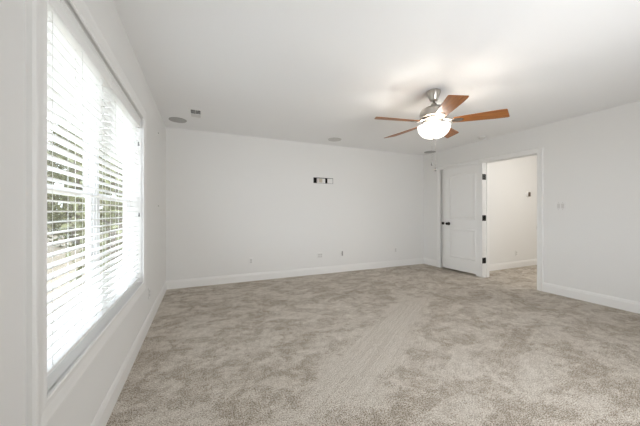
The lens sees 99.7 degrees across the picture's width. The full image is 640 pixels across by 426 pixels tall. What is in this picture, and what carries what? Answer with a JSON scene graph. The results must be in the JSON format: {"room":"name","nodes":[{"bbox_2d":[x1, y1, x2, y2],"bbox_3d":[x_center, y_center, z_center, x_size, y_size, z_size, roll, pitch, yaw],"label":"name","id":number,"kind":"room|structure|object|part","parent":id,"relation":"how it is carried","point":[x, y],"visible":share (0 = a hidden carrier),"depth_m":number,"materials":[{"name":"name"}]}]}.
{"room":"empty living room","nodes":[
{"label":"empty living room","id":0,"kind":"room"},
{"bbox_2d":[0,0,165,425],"bbox_3d":[-1.336,-0.057,1.646,0.141,2.440,5.429,0,0,-24],"label":"wall","id":1,"kind":"structure","parent":0,"point":[80,408],"depth_m":0.82,"materials":[{"name":"white paint"}]},
{"bbox_2d":[47,136,95,290],"bbox_3d":[-1.193,-0.106,1.227,0.042,1.465,0.813,0,0,-24],"label":"window","id":2,"kind":"structure","parent":1,"relation":"in","point":[88,215],"depth_m":1.56,"materials":[{"name":"white plastic"}]},
{"bbox_3d":[-1.203,-0.451,1.223,0.015,0.737,0.773,0,0,-24],"label":"sash","id":3,"kind":"part","parent":2,"relation":"part of","materials":[{"name":"white plastic"}]},
{"bbox_3d":[-1.187,0.244,1.230,0.016,0.720,0.773,0,0,-24],"label":"sash","id":4,"kind":"part","parent":2,"relation":"part of","materials":[{"name":"white plastic"}]},
{"bbox_2d":[47,0,111,376],"bbox_3d":[-1.128,-0.121,1.253,0.066,1.434,0.795,0,0,-24],"label":"window blind","id":5,"kind":"object","parent":2,"relation":"attached to","point":[77,75],"visible":0.73,"depth_m":1.21,"materials":[{"name":"white plastic"}]},
{"bbox_3d":[-1.022,-0.103,0.998,0.054,1.371,0.006,0,0,-24],"label":"ladder cord","id":6,"kind":"part","parent":5,"relation":"part of","materials":[{"name":"white fabric"}]},
{"bbox_3d":[-1.133,0.588,1.250,0.052,0.016,0.783,0,0,-24],"label":"rail","id":7,"kind":"part","parent":5,"relation":"part of","materials":[{"name":"white plastic"}]},
{"bbox_3d":[-1.134,-0.103,1.252,0.054,1.371,0.006,0,0,-24],"label":"ladder cord","id":8,"kind":"part","parent":5,"relation":"part of","materials":[{"name":"white fabric"}]},
{"bbox_3d":[-1.246,-0.103,1.506,0.054,1.371,0.006,0,0,-24],"label":"ladder cord","id":9,"kind":"part","parent":5,"relation":"part of","materials":[{"name":"white fabric"}]},
{"bbox_3d":[-1.193,-0.106,1.227,0.042,1.465,0.813,0,0,-24],"label":"frame","id":10,"kind":"part","parent":2,"relation":"part of","materials":[{"name":"white plastic"}]},
{"bbox_2d":[25,0,145,425],"bbox_3d":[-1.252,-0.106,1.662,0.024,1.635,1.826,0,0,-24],"label":"trim","id":11,"kind":"structure","parent":1,"relation":"attached to","point":[41,405],"depth_m":0.87,"materials":[{"name":"white paint"}]},
{"bbox_2d":[97,148,98,282],"bbox_3d":[-1.363,-0.106,1.619,0.046,1.465,0.039,0,0,-24],"label":"trim","id":12,"kind":"structure","parent":1,"relation":"attached to","point":[97,148],"depth_m":1.63,"materials":[{"name":"white plastic"}]},
{"bbox_2d":[99,92,129,302],"bbox_3d":[-1.534,-0.106,2.004,0.042,1.465,0.803,0,0,-24],"label":"window","id":13,"kind":"structure","parent":1,"relation":"in","point":[126,214],"depth_m":2.32,"materials":[{"name":"white plastic"}]},
{"bbox_3d":[-1.544,-0.451,2.000,0.015,0.737,0.763,0,0,-24],"label":"sash","id":14,"kind":"part","parent":13,"relation":"part of","materials":[{"name":"white plastic"}]},
{"bbox_3d":[-1.528,0.244,2.007,0.016,0.720,0.763,0,0,-24],"label":"sash","id":15,"kind":"part","parent":13,"relation":"part of","materials":[{"name":"white plastic"}]},
{"bbox_2d":[99,76,140,309],"bbox_3d":[-1.460,-0.121,2.009,0.066,1.434,0.841,0,0,-24],"label":"window blind","id":16,"kind":"object","parent":13,"relation":"attached to","point":[122,118],"visible":0.91,"depth_m":1.90,"materials":[{"name":"white plastic"}]},
{"bbox_3d":[-1.345,-0.103,1.733,0.054,1.371,0.006,0,0,-24],"label":"ladder cord","id":17,"kind":"part","parent":16,"relation":"part of","materials":[{"name":"white fabric"}]},
{"bbox_3d":[-1.466,0.588,2.007,0.052,0.016,0.829,0,0,-24],"label":"rail","id":18,"kind":"part","parent":16,"relation":"part of","materials":[{"name":"white plastic"}]},
{"bbox_3d":[-1.466,-0.103,2.008,0.054,1.371,0.006,0,0,-24],"label":"ladder cord","id":19,"kind":"part","parent":16,"relation":"part of","materials":[{"name":"white fabric"}]},
{"bbox_3d":[-1.587,-0.103,2.283,0.054,1.371,0.006,0,0,-24],"label":"ladder cord","id":20,"kind":"part","parent":16,"relation":"part of","materials":[{"name":"white fabric"}]},
{"bbox_3d":[-1.534,-0.106,2.004,0.042,1.465,0.803,0,0,-24],"label":"frame","id":21,"kind":"part","parent":13,"relation":"part of","materials":[{"name":"white plastic"}]},
{"bbox_2d":[91,281,166,425],"bbox_3d":[-1.265,1.097,1.677,0.014,0.132,5.188,0,0,-24],"label":"baseboard","id":22,"kind":"structure","parent":1,"relation":"attached to","point":[106,408],"depth_m":1.83,"materials":[{"name":"white paint"}]},
{"bbox_2d":[166,127,423,280],"bbox_3d":[0.044,-0.057,5.152,5.206,2.440,0.120,0,0,-24],"label":"wall","id":23,"kind":"structure","parent":0,"point":[231,199],"depth_m":4.76,"materials":[{"name":"white paint"}]},
{"bbox_2d":[166,258,423,289],"bbox_3d":[0.017,1.097,5.066,5.086,0.132,0.014,0,0,-24],"label":"baseboard","id":24,"kind":"structure","parent":23,"relation":"attached to","point":[215,280],"depth_m":4.76,"materials":[{"name":"white paint"}]},
{"bbox_2d":[317,252,322,258],"bbox_3d":[0.002,0.816,5.062,0.116,0.114,0.009,0,0,-24],"label":"wall outlet","id":25,"kind":"object","parent":23,"relation":"attached to","point":[319,255],"visible":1,"depth_m":5.06,"materials":[{"name":"white plastic"}]},
{"bbox_2d":[313,177,332,183],"bbox_3d":[0.050,-0.593,5.127,0.405,0.105,0.083,0,0,-24],"label":"recessed wall box","id":26,"kind":"object","parent":23,"relation":"attached to","point":[315,180],"visible":0.94,"depth_m":5.11,"materials":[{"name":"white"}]},
{"bbox_2d":[106,264,639,425],"bbox_3d":[2.684,1.193,3.412,8.981,0.060,5.429,0,0,-24],"label":"floor","id":27,"kind":"structure","parent":0,"point":[418,344],"depth_m":2.20,"materials":[{"name":"beige carpet"}]},
{"bbox_2d":[113,0,639,154],"bbox_3d":[2.684,-1.317,3.412,8.981,0.080,5.429,0,0,-24],"label":"ceiling","id":28,"kind":"structure","parent":0,"point":[308,71],"depth_m":2.27,"materials":[{"name":"white paint"}]},
{"bbox_2d":[169,117,186,122],"bbox_3d":[-1.970,-1.274,3.739,0.224,0.007,0.224,0,0,-24],"label":"ceiling speaker","id":29,"kind":"object","parent":28,"relation":"attached to","point":[174,119],"visible":1,"depth_m":3.74},
{"bbox_2d":[188,108,202,118],"bbox_3d":[-1.606,-1.273,3.489,0.168,0.008,0.340,0,0,-24],"label":"ceiling vent","id":30,"kind":"object","parent":28,"relation":"in","point":[194,113],"visible":1,"depth_m":3.48,"materials":[{"name":"white metal"}]},
{"bbox_2d":[328,138,340,141],"bbox_3d":[0.259,-1.274,4.745,0.236,0.007,0.236,0,0,-24],"label":"ceiling speaker","id":31,"kind":"object","parent":28,"relation":"attached to","point":[329,139],"visible":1,"depth_m":4.72},
{"bbox_2d":[374,88,509,170],"bbox_3d":[1.165,-0.855,2.862,1.288,0.844,1.286,0,0,-24],"label":"ceiling fan","id":32,"kind":"object","parent":28,"relation":"hanging from","point":[433,127],"visible":1,"depth_m":2.73,"materials":[{"name":"brown wood"}]},
{"bbox_3d":[0.779,-0.949,2.767,0.497,0.039,0.149,0,0,-12],"label":"blade","id":33,"kind":"part","parent":32,"relation":"part of","materials":[{"name":"brown wood"}]},
{"bbox_3d":[0.989,-0.949,3.231,0.149,0.039,0.497,0,0,-30],"label":"blade","id":34,"kind":"part","parent":32,"relation":"part of","materials":[{"name":"brown wood"}]},
{"bbox_3d":[1.204,-0.844,2.855,0.330,0.127,0.330,0,0,-24],"label":"lamp shade","id":35,"kind":"part","parent":32,"relation":"part of","materials":[{"name":"white glass"}]},
{"bbox_3d":[1.220,-0.620,2.849,0.004,0.315,0.004,0,0,-24],"label":"pull chain","id":36,"kind":"part","parent":32,"relation":"part of","materials":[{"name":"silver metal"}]},
{"bbox_3d":[1.495,-0.949,3.176,0.149,0.039,0.497,0,0,42],"label":"blade","id":37,"kind":"part","parent":32,"relation":"part of","materials":[{"name":"brown wood"}]},
{"bbox_3d":[1.156,-0.949,2.424,0.149,0.039,0.497,0,0,6],"label":"blade","id":38,"kind":"part","parent":32,"relation":"part of","materials":[{"name":"brown wood"}]},
{"bbox_3d":[1.599,-0.949,2.677,0.497,0.039,0.149,0,0,24],"label":"blade","id":39,"kind":"part","parent":32,"relation":"part of","materials":[{"name":"brown wood"}]},
{"bbox_2d":[489,155,536,263],"bbox_3d":[4.528,-0.057,5.899,3.605,2.440,0.100,0,0,-24],"label":"wall","id":40,"kind":"structure","parent":0,"point":[512,214],"depth_m":5.60,"materials":[{"name":"white paint"}]},
{"bbox_2d":[489,259,536,270],"bbox_3d":[4.496,1.097,5.822,3.485,0.132,0.014,0,0,-24],"label":"baseboard","id":41,"kind":"structure","parent":40,"relation":"attached to","point":[515,264],"depth_m":5.59,"materials":[{"name":"white paint"}]},
{"bbox_2d":[424,101,639,301],"bbox_3d":[3.440,-0.057,3.744,0.120,2.440,5.189,0,0,-24],"label":"wall","id":42,"kind":"structure","parent":0,"point":[591,161],"depth_m":3.54,"materials":[{"name":"white paint"}]},
{"bbox_2d":[440,170,442,266],"bbox_3d":[2.748,0.133,5.320,0.124,2.060,0.843,0,0,-24],"label":"trim","id":43,"kind":"structure","parent":42,"relation":"attached to","point":[440,170],"depth_m":5.67,"materials":[{"name":"white paint"}]},
{"bbox_2d":[442,170,443,266],"bbox_3d":[2.692,0.130,5.280,0.114,2.006,0.768,0,0,-24],"label":"door","id":44,"kind":"structure","parent":42,"relation":"in","point":[442,170],"depth_m":5.60,"materials":[{"name":"white paint"}]},
{"bbox_2d":[437,159,479,276],"bbox_3d":[2.682,0.105,5.291,0.024,2.116,0.963,0,0,-24],"label":"trim","id":45,"kind":"structure","parent":42,"relation":"attached to","point":[477,161],"depth_m":5.67,"materials":[{"name":"white paint"}]},
{"bbox_2d":[444,163,485,275],"bbox_3d":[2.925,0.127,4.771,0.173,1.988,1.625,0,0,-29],"label":"door","id":46,"kind":"structure","parent":42,"relation":"in","point":[464,217],"depth_m":5.07,"materials":[{"name":"white paint"}]},
{"bbox_2d":[484,154,536,277],"bbox_3d":[3.137,0.133,4.433,0.124,2.060,0.859,0,0,-24],"label":"trim","id":47,"kind":"structure","parent":42,"relation":"attached to","point":[486,164],"depth_m":4.79,"materials":[{"name":"white paint"}]},
{"bbox_2d":[480,147,542,290],"bbox_3d":[3.071,0.105,4.404,0.024,2.116,0.979,0,0,-24],"label":"trim","id":48,"kind":"structure","parent":42,"relation":"attached to","point":[539,151],"depth_m":3.99,"materials":[{"name":"white paint"}]},
{"bbox_2d":[424,258,639,313],"bbox_3d":[3.379,1.097,3.717,0.014,0.132,5.189,0,0,-24],"label":"baseboard","id":49,"kind":"structure","parent":42,"relation":"attached to","point":[610,301],"depth_m":3.47,"materials":[{"name":"white paint"}]},
{"bbox_2d":[555,202,566,209],"bbox_3d":[3.359,-0.085,3.766,0.010,0.120,0.132,0,0,-24],"label":"light switch","id":50,"kind":"object","parent":42,"relation":"attached to","point":[558,205],"visible":1,"depth_m":3.76,"materials":[{"name":"white plastic"}]},
{"label":"outside","id":51,"kind":"structure","parent":0,"visible":0},
{"bbox_2d":[47,224,106,316],"bbox_3d":[-45.404,1.813,15.556,69.367,0.200,115.000,0,0,-24],"label":"ground","id":52,"kind":"structure","parent":51,"point":[49,249],"depth_m":8.98,"materials":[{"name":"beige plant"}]},
{"bbox_2d":[47,152,57,236],"bbox_3d":[-11.919,-3.259,10.377,2.896,11.021,2.697,0,0,43],"label":"tree","id":53,"kind":"object","parent":52,"relation":"on","point":[50,175],"visible":0.02,"depth_m":10.99,"materials":[{"name":"green plant"}]},
{"bbox_2d":[47,129,61,226],"bbox_3d":[-29.424,-3.756,29.940,2.947,12.121,3.185,0,0,43],"label":"tree","id":54,"kind":"object","parent":52,"relation":"on","point":[47,129],"visible":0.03,"depth_m":29.59,"materials":[{"name":"green plant"}]},
{"bbox_2d":[47,122,66,234],"bbox_3d":[-20.175,-2.482,20.176,2.277,9.298,2.442,0,0,-6],"label":"tree","id":55,"kind":"object","parent":52,"relation":"on","point":[50,182],"visible":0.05,"depth_m":20.30,"materials":[{"name":"green plant"}]},
{"bbox_2d":[47,120,84,241],"bbox_3d":[-14.633,-2.788,15.630,3.231,10.316,2.839,0,0,-11],"label":"tree","id":56,"kind":"object","parent":52,"relation":"on","point":[60,165],"visible":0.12,"depth_m":15.31,"materials":[{"name":"green plant"}]},
{"bbox_2d":[47,116,100,247],"bbox_3d":[-12.037,-1.811,13.399,2.529,8.077,2.223,0,0,-41],"label":"tree","id":57,"kind":"object","parent":52,"relation":"on","point":[62,198],"visible":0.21,"depth_m":13.01,"materials":[{"name":"green plant"}]},
{"bbox_2d":[48,106,122,282],"bbox_3d":[-4.970,-1.701,6.737,2.450,7.824,2.153,0,0,-36],"label":"tree","id":58,"kind":"object","parent":52,"relation":"on","point":[106,214],"visible":0.09,"depth_m":6.31,"materials":[{"name":"green plant"}]},
{"bbox_2d":[69,113,114,264],"bbox_3d":[-7.163,-2.401,9.328,2.218,9.119,2.396,0,0,-39],"label":"tree","id":59,"kind":"object","parent":52,"relation":"on","point":[71,225],"visible":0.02,"depth_m":8.80,"materials":[{"name":"green plant"}]},
{"bbox_2d":[80,155,109,243],"bbox_3d":[-8.521,-2.500,11.770,2.719,9.654,2.955,0,0,-16],"label":"tree","id":60,"kind":"object","parent":52,"relation":"on","point":[100,155],"visible":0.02,"depth_m":11.08,"materials":[{"name":"green plant"}]}
]}

